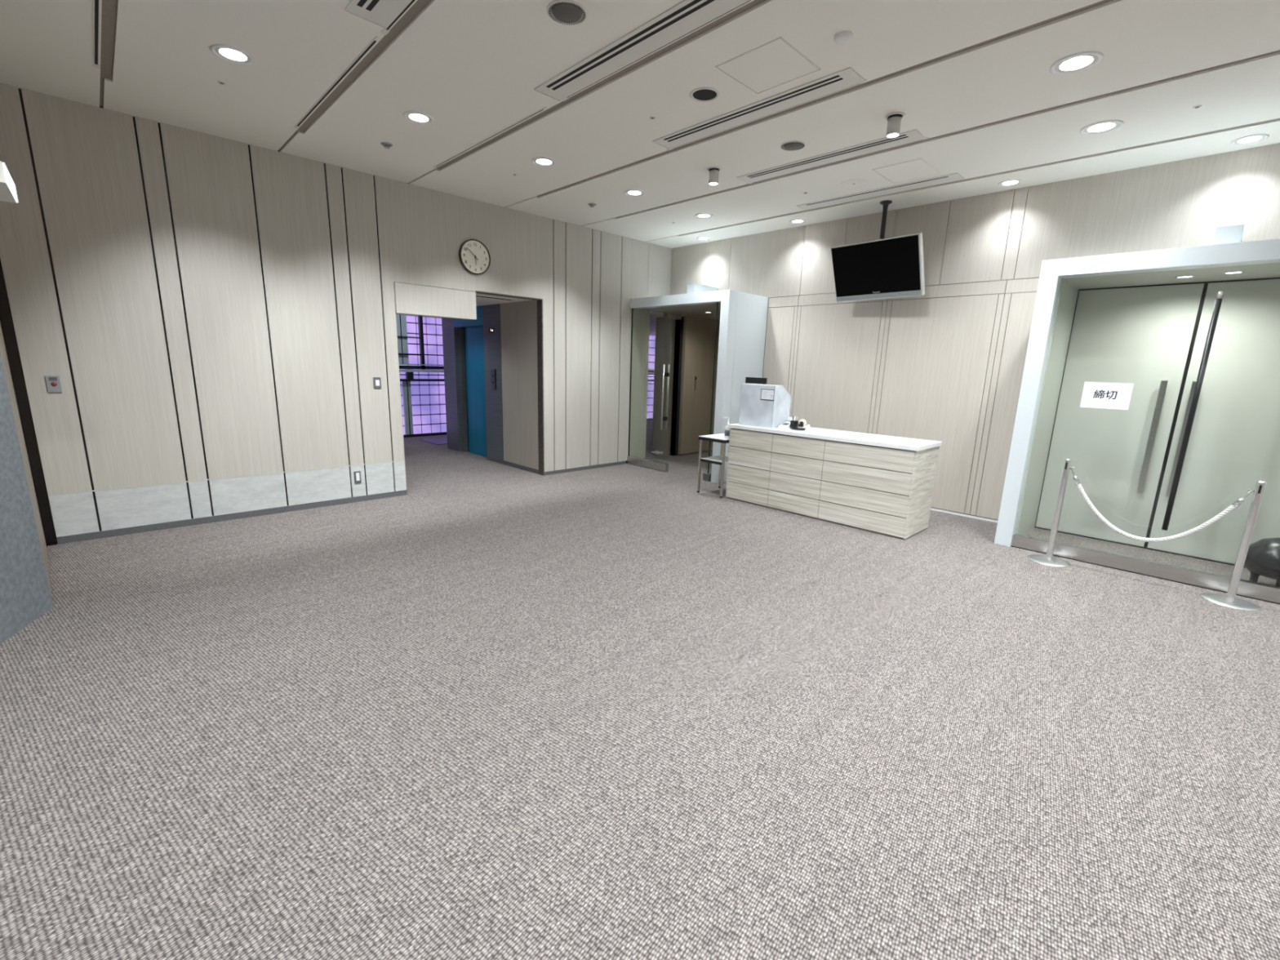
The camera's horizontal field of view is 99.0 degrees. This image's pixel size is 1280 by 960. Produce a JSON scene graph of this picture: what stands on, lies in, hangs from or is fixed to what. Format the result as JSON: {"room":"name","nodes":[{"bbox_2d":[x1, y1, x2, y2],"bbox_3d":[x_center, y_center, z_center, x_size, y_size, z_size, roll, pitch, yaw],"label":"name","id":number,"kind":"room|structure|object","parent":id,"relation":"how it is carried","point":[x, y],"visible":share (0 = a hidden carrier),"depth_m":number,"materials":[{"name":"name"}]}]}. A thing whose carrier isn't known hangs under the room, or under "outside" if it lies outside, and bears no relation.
{"room":"lobby","nodes":[
{"label":"lobby","id":0,"kind":"room"},
{"bbox_2d":[0,160,18,203],"bbox_3d":[-3.302,-1.460,2.602,0.412,0.092,0.520,-10,17,-43],"label":"light","id":1,"kind":"object","parent":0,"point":[7,187],"visible":1,"depth_m":2.69,"materials":[{"name":"white plastic"}]},
{"bbox_2d":[0,322,52,599],"bbox_3d":[-4.162,-0.980,3.456,0.222,3.350,1.550,-10,17,-43],"label":"wall","id":2,"kind":"structure","parent":0,"point":[2,348],"depth_m":3.65,"materials":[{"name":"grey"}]},
{"bbox_2d":[0,352,53,644],"bbox_3d":[-2.713,-0.394,0.887,0.120,3.350,4.600,-3,13,-22],"label":"stone wall","id":3,"kind":"structure","parent":0,"point":[25,596],"depth_m":3.06,"materials":[{"name":"grey stone"}]},
{"bbox_2d":[0,83,671,537],"bbox_3d":[-2.076,-1.598,6.618,7.315,3.370,0.161,-10,17,-43],"label":"wall","id":4,"kind":"structure","parent":0,"point":[215,317],"depth_m":5.00,"materials":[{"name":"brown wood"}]},
{"bbox_2d":[0,258,57,546],"bbox_3d":[-4.765,-1.112,3.998,0.255,3.350,0.110,-10,17,-43],"label":"trim","id":5,"kind":"structure","parent":4,"relation":"attached to","point":[6,317],"depth_m":4.17,"materials":[{"name":"metal"}]},
{"bbox_2d":[44,375,62,392],"bbox_3d":[-4.542,-0.745,4.231,0.077,0.128,0.020,-10,17,-43],"label":"plate","id":6,"kind":"object","parent":4,"relation":"attached to","point":[53,382],"visible":1,"depth_m":4.23,"materials":[{"name":"silver metal"}]},
{"bbox_2d":[56,460,626,544],"bbox_3d":[-2.461,0.100,6.540,6.235,0.060,0.024,-10,17,-43],"label":"baseboard","id":7,"kind":"structure","parent":4,"relation":"attached to","point":[109,533],"depth_m":5.21,"materials":[{"name":"grey metal"}]},
{"bbox_2d":[353,471,361,484],"bbox_3d":[-3.049,-0.028,5.898,0.067,0.132,0.016,-10,17,-43],"label":"wall outlet","id":8,"kind":"object","parent":4,"relation":"attached to","point":[357,473],"visible":1,"depth_m":5.89,"materials":[{"name":"grey metal"}]},
{"bbox_2d":[355,472,359,480],"bbox_3d":[-3.045,-0.035,5.894,0.033,0.087,0.007,-10,17,-43],"label":"socket","id":9,"kind":"object","parent":8,"relation":"attached to","point":[357,474],"depth_m":5.89,"materials":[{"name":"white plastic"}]},
{"bbox_2d":[373,377,381,388],"bbox_3d":[-2.826,-1.045,5.876,0.075,0.117,0.015,-10,17,-43],"label":"switch plate","id":10,"kind":"object","parent":4,"relation":"attached to","point":[376,380],"visible":1,"depth_m":5.87,"materials":[{"name":"grey metal"}]},
{"bbox_2d":[393,282,476,319],"bbox_3d":[-2.337,-2.027,6.231,0.937,0.315,0.152,-10,17,-43],"label":"wall panel","id":11,"kind":"object","parent":4,"relation":"attached to","point":[410,299],"depth_m":6.15,"materials":[{"name":"beige wood"}]},
{"bbox_2d":[395,290,544,493],"bbox_3d":[-2.022,-1.103,6.754,1.903,2.350,0.113,-10,17,-43],"label":"trim","id":12,"kind":"structure","parent":4,"relation":"attached to","point":[540,301],"depth_m":7.33,"materials":[{"name":"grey metal"}]},
{"bbox_2d":[458,239,490,275],"bbox_3d":[-1.927,-2.604,6.381,0.384,0.384,0.042,-10,17,-43],"label":"wall clock","id":13,"kind":"object","parent":4,"relation":"attached to","point":[474,256],"visible":1,"depth_m":6.37,"materials":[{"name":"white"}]},
{"bbox_2d":[500,300,538,469],"bbox_3d":[-1.062,-1.425,8.406,1.830,2.350,0.960,-10,17,-43],"label":"wall","id":14,"kind":"structure","parent":0,"point":[518,320],"depth_m":7.75,"materials":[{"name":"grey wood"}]},
{"bbox_2d":[441,303,503,460],"bbox_3d":[-2.664,-1.560,8.823,0.180,2.350,1.900,-10,17,-43],"label":"elevator","id":15,"kind":"object","parent":14,"relation":"attached to","point":[472,348],"visible":0.95,"depth_m":8.89,"materials":[{"name":"metal"}]},
{"bbox_2d":[486,455,538,474],"bbox_3d":[-1.918,-0.234,8.194,0.024,0.060,1.460,-10,17,-43],"label":"baseboard","id":16,"kind":"structure","parent":14,"relation":"attached to","point":[498,460],"depth_m":8.14,"materials":[{"name":"grey metal"}]},
{"bbox_2d":[393,281,719,335],"bbox_3d":[-0.930,-3.212,10.954,10.100,0.100,4.950,-10,17,-43],"label":"ceiling","id":17,"kind":"structure","parent":0,"point":[480,301],"depth_m":7.78,"materials":[{"name":"paint"}]},
{"bbox_2d":[475,295,511,300],"bbox_3d":[-2.019,-2.369,7.071,0.800,0.006,0.030,-10,17,-43],"label":"hall air slot","id":18,"kind":"object","parent":17,"relation":"attached to","point":[476,295],"visible":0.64,"depth_m":7.17,"materials":[{"name":"black metal"}]},
{"bbox_2d":[0,420,1279,959],"bbox_3d":[0.419,0.460,5.620,16.600,0.100,15.500,-10,17,-43],"label":"floor","id":19,"kind":"structure","parent":0,"point":[487,709],"depth_m":2.29,"materials":[{"name":"carpet"}]},
{"bbox_2d":[419,437,447,444],"bbox_3d":[-3.607,-0.785,10.691,1.100,0.008,0.800,-10,17,-43],"label":"floor mat","id":20,"kind":"object","parent":19,"relation":"on","point":[440,441],"visible":0.49,"depth_m":10.48,"materials":[{"name":"purple carpet"}]},
{"bbox_2d":[395,314,655,437],"bbox_3d":[-2.456,-2.386,12.761,10.189,2.350,0.260,-10,17,-43],"label":"window","id":21,"kind":"structure","parent":19,"relation":"on","point":[420,338],"depth_m":10.99,"materials":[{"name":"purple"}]},
{"bbox_2d":[626,308,669,471],"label":"glass door","id":22,"kind":"structure","parent":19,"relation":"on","point":[657,465],"depth_m":8.26,"materials":[{"name":"glass"}]},
{"bbox_2d":[650,450,663,454],"bbox_3d":[0.299,-0.486,9.652,0.185,0.053,0.211,-10,17,-43],"label":"power cord","id":23,"kind":"object","parent":19,"relation":"on","point":[655,452],"visible":1,"depth_m":9.61,"materials":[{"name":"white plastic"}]},
{"bbox_2d":[629,289,768,484],"bbox_3d":[0.770,-1.382,8.081,0.879,2.505,1.840,-10,17,-43],"label":"door surround","id":24,"kind":"object","parent":19,"relation":"on","point":[743,316],"visible":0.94,"depth_m":7.28,"materials":[{"name":"white paint"}]},
{"bbox_2d":[687,283,718,293],"bbox_3d":[0.913,-2.723,7.944,0.529,0.183,0.146,-10,17,-43],"label":"box","id":25,"kind":"object","parent":24,"relation":"on","point":[691,288],"visible":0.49,"depth_m":7.79,"materials":[{"name":"white metal"}]},
{"bbox_2d":[702,462,711,481],"label":"power adapter","id":26,"kind":"object","parent":19,"relation":"on","point":[706,476],"depth_m":7.55,"materials":[{"name":"plastic"}]},
{"bbox_2d":[697,433,728,497],"bbox_3d":[1.022,-0.189,6.811,0.480,0.712,0.403,-10,17,-43],"label":"side table","id":27,"kind":"object","parent":19,"relation":"on","point":[721,460],"visible":0.73,"depth_m":6.69,"materials":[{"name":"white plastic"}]},
{"bbox_2d":[701,455,728,462],"bbox_3d":[1.025,-0.262,6.795,0.420,0.010,0.345,-10,17,-43],"label":"shelf","id":28,"kind":"object","parent":27,"relation":"attached to","point":[718,459],"depth_m":6.72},
{"bbox_2d":[722,417,729,439],"bbox_3d":[1.035,-0.623,6.529,0.071,0.252,0.114,-10,17,-43],"label":"sanitizer bottle","id":29,"kind":"object","parent":27,"relation":"on","point":[726,428],"visible":0.79,"depth_m":6.50,"materials":[{"name":"white plastic"}]},
{"bbox_2d":[708,302,718,457],"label":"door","id":30,"kind":"structure","parent":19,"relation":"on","point":[717,302],"depth_m":7.28,"materials":[{"name":"glass"}]},
{"bbox_2d":[725,423,942,540],"bbox_3d":[1.997,-0.081,5.998,0.639,0.892,2.126,-10,17,-43],"label":"reception desk","id":31,"kind":"object","parent":19,"relation":"on","point":[883,485],"depth_m":5.57,"materials":[{"name":"grey wood"}]},
{"bbox_2d":[738,383,791,428],"bbox_3d":[1.457,-0.873,6.369,0.358,0.473,0.455,-10,17,-43],"label":"machine","id":32,"kind":"object","parent":31,"relation":"on","point":[753,411],"visible":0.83,"depth_m":6.23,"materials":[{"name":"white plastic"}]},
{"bbox_2d":[745,377,767,384],"bbox_3d":[1.443,-0.989,6.744,0.130,0.543,0.295,-10,17,-43],"label":"display","id":33,"kind":"object","parent":32,"relation":"on","point":[748,380],"visible":0.46,"depth_m":6.65,"materials":[{"name":"black plastic"}]},
{"bbox_2d":[760,388,774,400],"bbox_3d":[1.429,-0.955,6.119,0.004,0.122,0.172,-10,17,-43],"label":"framed notice","id":34,"kind":"object","parent":32,"relation":"attached to","point":[766,394],"visible":1,"depth_m":6.12,"materials":[{"name":"white paper"}]},
{"bbox_2d":[777,417,794,428],"bbox_3d":[1.678,-0.655,6.231,0.220,0.115,0.100,-10,17,-43],"label":"card terminal","id":35,"kind":"object","parent":31,"relation":"on","point":[786,424],"visible":0.82,"depth_m":6.20,"materials":[{"name":"white plastic"}]},
{"bbox_2d":[790,420,798,428],"bbox_3d":[1.740,-0.626,6.171,0.060,0.088,0.060,-10,17,-43],"label":"pen holder","id":36,"kind":"object","parent":31,"relation":"on","point":[793,423],"visible":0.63,"depth_m":6.15,"materials":[{"name":"black plastic"}]},
{"bbox_2d":[790,426,805,430],"bbox_3d":[1.752,-0.571,6.052,0.118,0.030,0.182,-10,17,-43],"label":"tray","id":37,"kind":"object","parent":31,"relation":"on","point":[792,428],"visible":1,"depth_m":6.04,"materials":[{"name":"black plastic"}]},
{"bbox_2d":[797,419,809,429],"bbox_3d":[1.846,-0.630,6.156,0.058,0.107,0.123,-10,17,-43],"label":"tape dispenser","id":38,"kind":"object","parent":31,"relation":"on","point":[802,423],"visible":0.99,"depth_m":6.14,"materials":[{"name":"white plastic"}]},
{"bbox_2d":[728,423,942,451],"bbox_3d":[2.009,-0.498,5.910,0.639,0.040,2.126,-10,17,-43],"label":"countertop","id":39,"kind":"structure","parent":31,"relation":"on","point":[891,442],"depth_m":5.56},
{"bbox_2d":[1026,457,1074,567],"bbox_3d":[3.522,0.258,4.602,0.304,0.893,0.304,-10,17,-43],"label":"stanchion","id":40,"kind":"object","parent":19,"relation":"on","point":[1048,560],"visible":1,"depth_m":4.61,"materials":[{"name":"metal"}]},
{"bbox_2d":[1070,468,1253,542],"bbox_3d":[3.894,0.231,4.197,0.034,0.497,1.020,-10,16,-43],"label":"rope","id":41,"kind":"object","parent":40,"relation":"hanging from","point":[1239,500],"visible":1,"depth_m":4.17,"materials":[{"name":"fabric"}]},
{"bbox_2d":[994,238,1279,546],"bbox_3d":[4.441,-0.527,4.541,1.070,2.505,2.000,-10,17,-43],"label":"door surround","id":42,"kind":"object","parent":19,"relation":"on","point":[1060,282],"visible":0.88,"depth_m":4.72,"materials":[{"name":"white metal"}]},
{"bbox_2d":[1035,283,1204,546],"bbox_3d":[4.451,-0.590,5.162,0.120,2.348,0.843,-10,17,-43],"label":"door leaf","id":43,"kind":"structure","parent":42,"relation":"attached to","point":[1141,337],"depth_m":5.13,"materials":[{"name":"glass"}]},
{"bbox_2d":[1175,275,1195,278],"bbox_3d":[4.411,-1.644,4.422,0.116,0.006,0.116,-10,17,-43],"label":"recessed light","id":44,"kind":"object","parent":42,"relation":"attached to","point":[1186,276],"visible":1,"depth_m":4.42,"materials":[{"name":"metal"}]},
{"bbox_2d":[1146,279,1279,564],"bbox_3d":[5.058,-0.444,4.554,0.120,2.348,0.850,-10,17,-43],"label":"door leaf","id":45,"kind":"structure","parent":42,"relation":"attached to","point":[1233,444],"depth_m":4.62,"materials":[{"name":"glass"}]},
{"bbox_2d":[1212,223,1244,244],"bbox_3d":[4.585,-1.839,4.269,0.529,0.183,0.146,-10,17,-43],"label":"box","id":46,"kind":"object","parent":42,"relation":"on","point":[1231,233],"visible":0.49,"depth_m":4.08,"materials":[{"name":"white metal"}]},
{"bbox_2d":[1222,271,1244,274],"bbox_3d":[4.556,-1.591,4.192,0.116,0.006,0.116,-10,17,-43],"label":"recessed light","id":47,"kind":"object","parent":42,"relation":"attached to","point":[1231,272],"visible":1,"depth_m":4.18,"materials":[{"name":"metal"}]},
{"bbox_2d":[1010,282,1279,604],"bbox_3d":[4.084,-0.399,4.215,0.094,2.370,1.740,-10,17,-43],"label":"door frame","id":48,"kind":"structure","parent":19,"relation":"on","point":[1251,589],"depth_m":4.23,"materials":[{"name":"metal"}]},
{"bbox_2d":[1080,382,1133,409],"bbox_3d":[3.808,-0.690,4.463,0.002,0.210,0.308,-10,17,-43],"label":"paper notice","id":49,"kind":"object","parent":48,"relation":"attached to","point":[1104,395],"visible":1,"depth_m":4.46,"materials":[{"name":"white paper"}]},
{"bbox_2d":[1200,480,1266,610],"bbox_3d":[4.259,0.440,3.843,0.304,0.893,0.304,-10,17,-43],"label":"stanchion","id":50,"kind":"object","parent":19,"relation":"on","point":[1229,600],"visible":1,"depth_m":3.85,"materials":[{"name":"metal"}]},
{"bbox_2d":[1244,537,1279,586],"bbox_3d":[4.851,0.643,4.143,0.369,0.405,0.410,-10,17,-43],"label":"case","id":51,"kind":"object","parent":19,"relation":"on","point":[1263,557],"visible":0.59,"depth_m":4.11,"materials":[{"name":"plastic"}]},
{"bbox_2d":[0,0,1279,248],"bbox_3d":[0.240,-2.191,1.327,11.110,0.150,10.650,-10,17,-43],"label":"ceiling","id":52,"kind":"structure","parent":0,"point":[974,77],"depth_m":3.66,"materials":[{"name":"paint"}]},
{"bbox_2d":[93,0,100,68],"bbox_3d":[-2.798,-2.515,2.816,0.032,0.004,2.170,-10,17,-43],"label":"ceiling slot","id":53,"kind":"object","parent":52,"relation":"attached to","point":[95,2],"visible":1,"depth_m":3.17,"materials":[{"name":"black metal"}]},
{"bbox_2d":[217,80,226,84],"bbox_3d":[-2.852,-2.707,3.726,0.048,0.008,0.048,-10,17,-43],"label":"ceiling sensor","id":54,"kind":"object","parent":52,"relation":"attached to","point":[219,82],"visible":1,"depth_m":3.72,"materials":[{"name":"grey metal"}]},
{"bbox_2d":[209,44,255,65],"bbox_3d":[-2.511,-2.622,3.371,0.224,0.009,0.224,-10,17,-43],"label":"recessed light","id":55,"kind":"object","parent":52,"relation":"in","point":[228,53],"visible":1,"depth_m":3.37,"materials":[{"name":"white plastic"}]},
{"bbox_2d":[293,35,377,128],"bbox_3d":[-2.149,-2.703,3.792,0.030,0.004,1.850,-10,17,-43],"label":"ceiling slot","id":56,"kind":"object","parent":52,"relation":"attached to","point":[373,42],"visible":1,"depth_m":3.64,"materials":[{"name":"black metal"}]},
{"bbox_2d":[344,0,412,28],"bbox_3d":[-0.908,-2.368,2.391,0.217,0.008,1.674,-10,17,-43],"label":"ceiling vent","id":57,"kind":"object","parent":52,"relation":"in","point":[382,13],"visible":1,"depth_m":2.89,"materials":[{"name":"white metal"}]},
{"bbox_2d":[380,142,392,149],"bbox_3d":[-2.188,-2.885,4.720,0.096,0.034,0.096,-10,17,-43],"label":"sprinkler","id":58,"kind":"object","parent":52,"relation":"attached to","point":[386,144],"visible":1,"depth_m":4.71,"materials":[{"name":"silver metal"}]},
{"bbox_2d":[381,0,415,35],"bbox_3d":[-0.778,-2.373,2.423,0.030,0.004,1.960,-10,17,-43],"label":"ceiling slot","id":59,"kind":"object","parent":52,"relation":"attached to","point":[384,31],"visible":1,"depth_m":2.98,"materials":[{"name":"black metal"}]},
{"bbox_2d":[402,111,434,124],"bbox_3d":[-1.694,-2.769,4.181,0.224,0.009,0.224,-10,17,-43],"label":"recessed light","id":60,"kind":"object","parent":52,"relation":"in","point":[415,117],"visible":1,"depth_m":4.18,"materials":[{"name":"white plastic"}]},
{"bbox_2d":[433,106,546,168],"bbox_3d":[-1.326,-2.851,4.607,0.028,0.004,1.890,-10,17,-43],"label":"ceiling slot","id":61,"kind":"object","parent":52,"relation":"attached to","point":[541,109],"visible":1,"depth_m":4.48,"materials":[{"name":"grey metal"}]},
{"bbox_2d":[531,156,556,166],"bbox_3d":[-0.883,-2.924,5.026,0.224,0.009,0.224,-10,17,-43],"label":"recessed light","id":62,"kind":"object","parent":52,"relation":"in","point":[542,162],"visible":1,"depth_m":5.02,"materials":[{"name":"white plastic"}]},
{"bbox_2d":[546,0,586,25],"bbox_3d":[-0.383,-2.451,2.871,0.210,0.014,0.210,-10,17,-43],"label":"ceiling vent","id":63,"kind":"object","parent":52,"relation":"in","point":[568,12],"visible":1,"depth_m":2.85,"materials":[{"name":"grey metal"}]},
{"bbox_2d":[551,2,582,22],"bbox_3d":[-0.383,-2.451,2.871,0.164,0.013,0.164,-10,17,-43],"label":"grille","id":64,"kind":"object","parent":63,"relation":"attached to","point":[562,12],"depth_m":2.86,"materials":[{"name":"grey metal"}]},
{"bbox_2d":[587,203,596,207],"bbox_3d":[-0.553,-3.177,6.327,0.096,0.034,0.096,-10,17,-43],"label":"sprinkler","id":65,"kind":"object","parent":52,"relation":"attached to","point":[591,205],"visible":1,"depth_m":6.31,"materials":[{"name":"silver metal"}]},
{"bbox_2d":[624,189,644,196],"bbox_3d":[-0.058,-3.076,5.856,0.224,0.009,0.224,-10,17,-43],"label":"recessed light","id":66,"kind":"object","parent":52,"relation":"in","point":[633,193],"visible":1,"depth_m":5.86,"materials":[{"name":"white plastic"}]},
{"bbox_2d":[533,0,749,101],"bbox_3d":[-0.056,-2.510,3.180,0.217,0.008,1.674,-10,17,-43],"label":"ceiling vent","id":67,"kind":"object","parent":52,"relation":"in","point":[686,16],"visible":1,"depth_m":3.13,"materials":[{"name":"white metal"}]},
{"bbox_2d":[561,0,751,101],"bbox_3d":[0.029,-2.526,3.258,0.028,0.004,1.650,-10,17,-43],"label":"ceiling slot","id":68,"kind":"object","parent":52,"relation":"attached to","point":[566,98],"visible":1,"depth_m":3.17,"materials":[{"name":"grey metal"}]},
{"bbox_2d":[696,236,710,239],"bbox_3d":[0.910,-3.469,7.848,0.200,0.009,0.200,-10,17,-43],"label":"recessed light","id":69,"kind":"object","parent":52,"relation":"in","point":[698,237],"visible":1,"depth_m":7.83,"materials":[{"name":"white plastic"}]},
{"bbox_2d":[694,213,713,218],"bbox_3d":[0.781,-3.224,6.673,0.224,0.009,0.224,-10,17,-43],"label":"recessed light","id":70,"kind":"object","parent":52,"relation":"in","point":[701,215],"visible":1,"depth_m":6.67,"materials":[{"name":"white plastic"}]},
{"bbox_2d":[689,87,719,102],"bbox_3d":[0.438,-2.606,3.697,0.200,0.008,0.200,-10,17,-43],"label":"ceiling vent","id":71,"kind":"object","parent":52,"relation":"in","point":[700,94],"visible":1,"depth_m":3.69,"materials":[{"name":"black metal"}]},
{"bbox_2d":[706,166,721,185],"bbox_3d":[0.689,-2.832,5.099,0.132,0.130,0.132,-10,17,-43],"label":"spotlight","id":72,"kind":"object","parent":52,"relation":"attached to","point":[713,171],"visible":1,"depth_m":5.07,"materials":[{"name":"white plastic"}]},
{"bbox_2d":[652,66,865,149],"bbox_3d":[0.765,-2.654,3.973,0.217,0.008,1.684,-10,17,-43],"label":"ceiling vent","id":73,"kind":"object","parent":52,"relation":"in","point":[846,77],"visible":1,"depth_m":3.84,"materials":[{"name":"white metal"}]},
{"bbox_2d":[666,80,866,151],"bbox_3d":[0.839,-2.673,4.061,0.028,0.004,1.730,-10,17,-43],"label":"ceiling slot","id":74,"kind":"object","parent":52,"relation":"attached to","point":[668,149],"visible":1,"depth_m":4.03,"materials":[{"name":"grey metal"}]},
{"bbox_2d":[715,36,821,93],"bbox_3d":[0.784,-2.523,3.346,0.455,0.004,0.460,-10,17,-43],"label":"access panel","id":75,"kind":"object","parent":52,"relation":"attached to","point":[775,63],"visible":1,"depth_m":3.33,"materials":[{"name":"paint"}]},
{"bbox_2d":[780,140,805,151],"bbox_3d":[1.258,-2.748,4.498,0.200,0.014,0.200,-10,17,-43],"label":"ceiling vent","id":76,"kind":"object","parent":52,"relation":"in","point":[792,145],"visible":1,"depth_m":4.47,"materials":[{"name":"grey metal"}]},
{"bbox_2d":[782,142,802,150],"bbox_3d":[1.258,-2.747,4.498,0.156,0.013,0.156,-10,17,-43],"label":"grille","id":77,"kind":"object","parent":76,"relation":"attached to","point":[786,145],"depth_m":4.48,"materials":[{"name":"grey metal"}]},
{"bbox_2d":[789,218,806,223],"bbox_3d":[1.963,-3.216,6.795,0.200,0.009,0.200,-10,17,-43],"label":"recessed light","id":78,"kind":"object","parent":52,"relation":"in","point":[797,220],"visible":1,"depth_m":6.80,"materials":[{"name":"white plastic"}]},
{"bbox_2d":[737,128,926,183],"bbox_3d":[1.589,-2.801,4.783,0.217,0.008,1.654,-10,17,-43],"label":"ceiling vent","id":79,"kind":"object","parent":52,"relation":"in","point":[913,135],"visible":1,"depth_m":4.68,"materials":[{"name":"white metal"}]},
{"bbox_2d":[746,137,928,184],"bbox_3d":[1.668,-2.819,4.868,0.028,0.004,1.710,-10,17,-43],"label":"ceiling slot","id":80,"kind":"object","parent":52,"relation":"attached to","point":[926,137],"visible":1,"depth_m":4.83,"materials":[{"name":"metal"}]},
{"bbox_2d":[834,30,853,44],"bbox_3d":[1.120,-2.431,3.009,0.100,0.026,0.100,-10,17,-43],"label":"smoke detector","id":81,"kind":"object","parent":52,"relation":"attached to","point":[842,37],"visible":1,"depth_m":2.99,"materials":[{"name":"white plastic"}]},
{"bbox_2d":[840,178,867,187],"bbox_3d":[2.098,-2.906,5.356,0.250,0.011,0.250,-10,17,-43],"label":"ceiling disc","id":82,"kind":"object","parent":52,"relation":"attached to","point":[852,183],"visible":1,"depth_m":5.34,"materials":[{"name":"paint"}]},
{"bbox_2d":[796,172,964,210],"bbox_3d":[2.411,-2.960,5.644,0.217,0.008,1.644,-10,17,-43],"label":"ceiling vent","id":83,"kind":"object","parent":52,"relation":"in","point":[955,176],"visible":1,"depth_m":5.55,"materials":[{"name":"white metal"}]},
{"bbox_2d":[879,200,892,239],"bbox_3d":[2.658,-2.658,5.997,0.124,0.730,0.310,-10,17,-43],"label":"bracket","id":84,"kind":"object","parent":52,"relation":"attached to","point":[885,203],"visible":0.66,"depth_m":5.94,"materials":[{"name":"black metal"}]},
{"bbox_2d":[831,231,924,302],"bbox_3d":[2.580,-2.297,5.973,0.277,0.592,1.000,-8,15,-38],"label":"television","id":85,"kind":"object","parent":84,"relation":"attached to","point":[892,267],"visible":1,"depth_m":5.91,"materials":[{"name":"black plastic"}]},
{"bbox_2d":[884,111,905,137],"bbox_3d":[1.832,-2.554,3.941,0.132,0.130,0.132,-10,17,-43],"label":"spotlight","id":86,"kind":"object","parent":52,"relation":"attached to","point":[893,130],"visible":1,"depth_m":3.91,"materials":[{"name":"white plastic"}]},
{"bbox_2d":[872,158,941,183],"bbox_3d":[2.446,-2.826,5.006,0.500,0.004,0.430,-10,17,-43],"label":"access panel","id":87,"kind":"object","parent":52,"relation":"attached to","point":[917,168],"visible":1,"depth_m":4.99,"materials":[{"name":"paint"}]},
{"bbox_2d":[997,178,1022,186],"bbox_3d":[3.538,-2.837,5.220,0.200,0.009,0.200,-10,17,-43],"label":"recessed light","id":88,"kind":"object","parent":52,"relation":"in","point":[1008,183],"visible":1,"depth_m":5.22,"materials":[{"name":"white plastic"}]},
{"bbox_2d":[1049,50,1103,75],"bbox_3d":[2.555,-2.438,3.200,0.250,0.009,0.250,-10,17,-43],"label":"recessed light","id":89,"kind":"object","parent":52,"relation":"in","point":[1076,63],"visible":1,"depth_m":3.19,"materials":[{"name":"white plastic"}]},
{"bbox_2d":[1080,120,1124,135],"bbox_3d":[3.386,-2.585,4.010,0.250,0.009,0.250,-10,17,-43],"label":"recessed light","id":90,"kind":"object","parent":52,"relation":"in","point":[1107,126],"visible":1,"depth_m":4.01,"materials":[{"name":"white plastic"}]},
{"bbox_2d":[1192,105,1202,108],"bbox_3d":[3.742,-2.503,3.668,0.048,0.008,0.048,-10,17,-43],"label":"ceiling sensor","id":91,"kind":"object","parent":52,"relation":"attached to","point":[1196,106],"visible":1,"depth_m":3.66,"materials":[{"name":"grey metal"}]},
{"bbox_2d":[1230,133,1269,145],"bbox_3d":[4.618,-2.577,4.139,0.200,0.009,0.200,-10,17,-43],"label":"recessed light","id":92,"kind":"object","parent":52,"relation":"in","point":[1251,139],"visible":1,"depth_m":4.14,"materials":[{"name":"white plastic"}]},
{"bbox_2d":[651,312,719,455],"bbox_3d":[1.551,-1.623,9.580,2.618,2.400,1.314,3,12,5],"label":"wall","id":93,"kind":"structure","parent":0,"point":[686,344],"depth_m":9.55,"materials":[{"name":"beige wood"}]},
{"bbox_2d":[693,376,696,390],"bbox_3d":[0.972,-1.699,9.573,0.045,0.240,0.014,-10,17,-43],"label":"lock","id":94,"kind":"object","parent":93,"relation":"attached to","point":[695,384],"visible":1,"depth_m":9.57,"materials":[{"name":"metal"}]},
{"bbox_2d":[640,302,768,319],"bbox_3d":[1.420,-2.612,8.463,2.300,0.046,1.800,-10,17,-43],"label":"ceiling","id":95,"kind":"structure","parent":0,"point":[698,310],"depth_m":8.28,"materials":[{"name":"grey paint"}]},
{"bbox_2d":[761,306,768,384],"bbox_3d":[1.993,-1.284,8.104,2.300,2.372,0.115,-10,17,-43],"label":"wall","id":96,"kind":"structure","parent":0,"point":[767,307],"depth_m":7.62,"materials":[{"name":"beige wood"}]},
{"bbox_2d":[670,142,1279,519],"bbox_3d":[4.099,-1.152,5.361,0.100,3.370,10.550,-10,17,-43],"label":"wall","id":97,"kind":"structure","parent":0,"point":[945,364],"depth_m":5.93,"materials":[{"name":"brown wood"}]},
{"bbox_2d":[930,507,998,522],"bbox_3d":[2.832,0.204,6.867,0.026,0.022,3.240,-10,17,-43],"label":"baseboard","id":98,"kind":"structure","parent":97,"relation":"attached to","point":[931,508],"depth_m":6.07,"materials":[{"name":"white plastic"}]},
{"bbox_2d":[1034,277,1279,568],"bbox_3d":[4.795,-0.537,4.892,0.100,2.400,1.760,-10,17,-43],"label":"trim","id":99,"kind":"structure","parent":97,"relation":"attached to","point":[1206,283],"depth_m":4.91,"materials":[{"name":"grey metal"}]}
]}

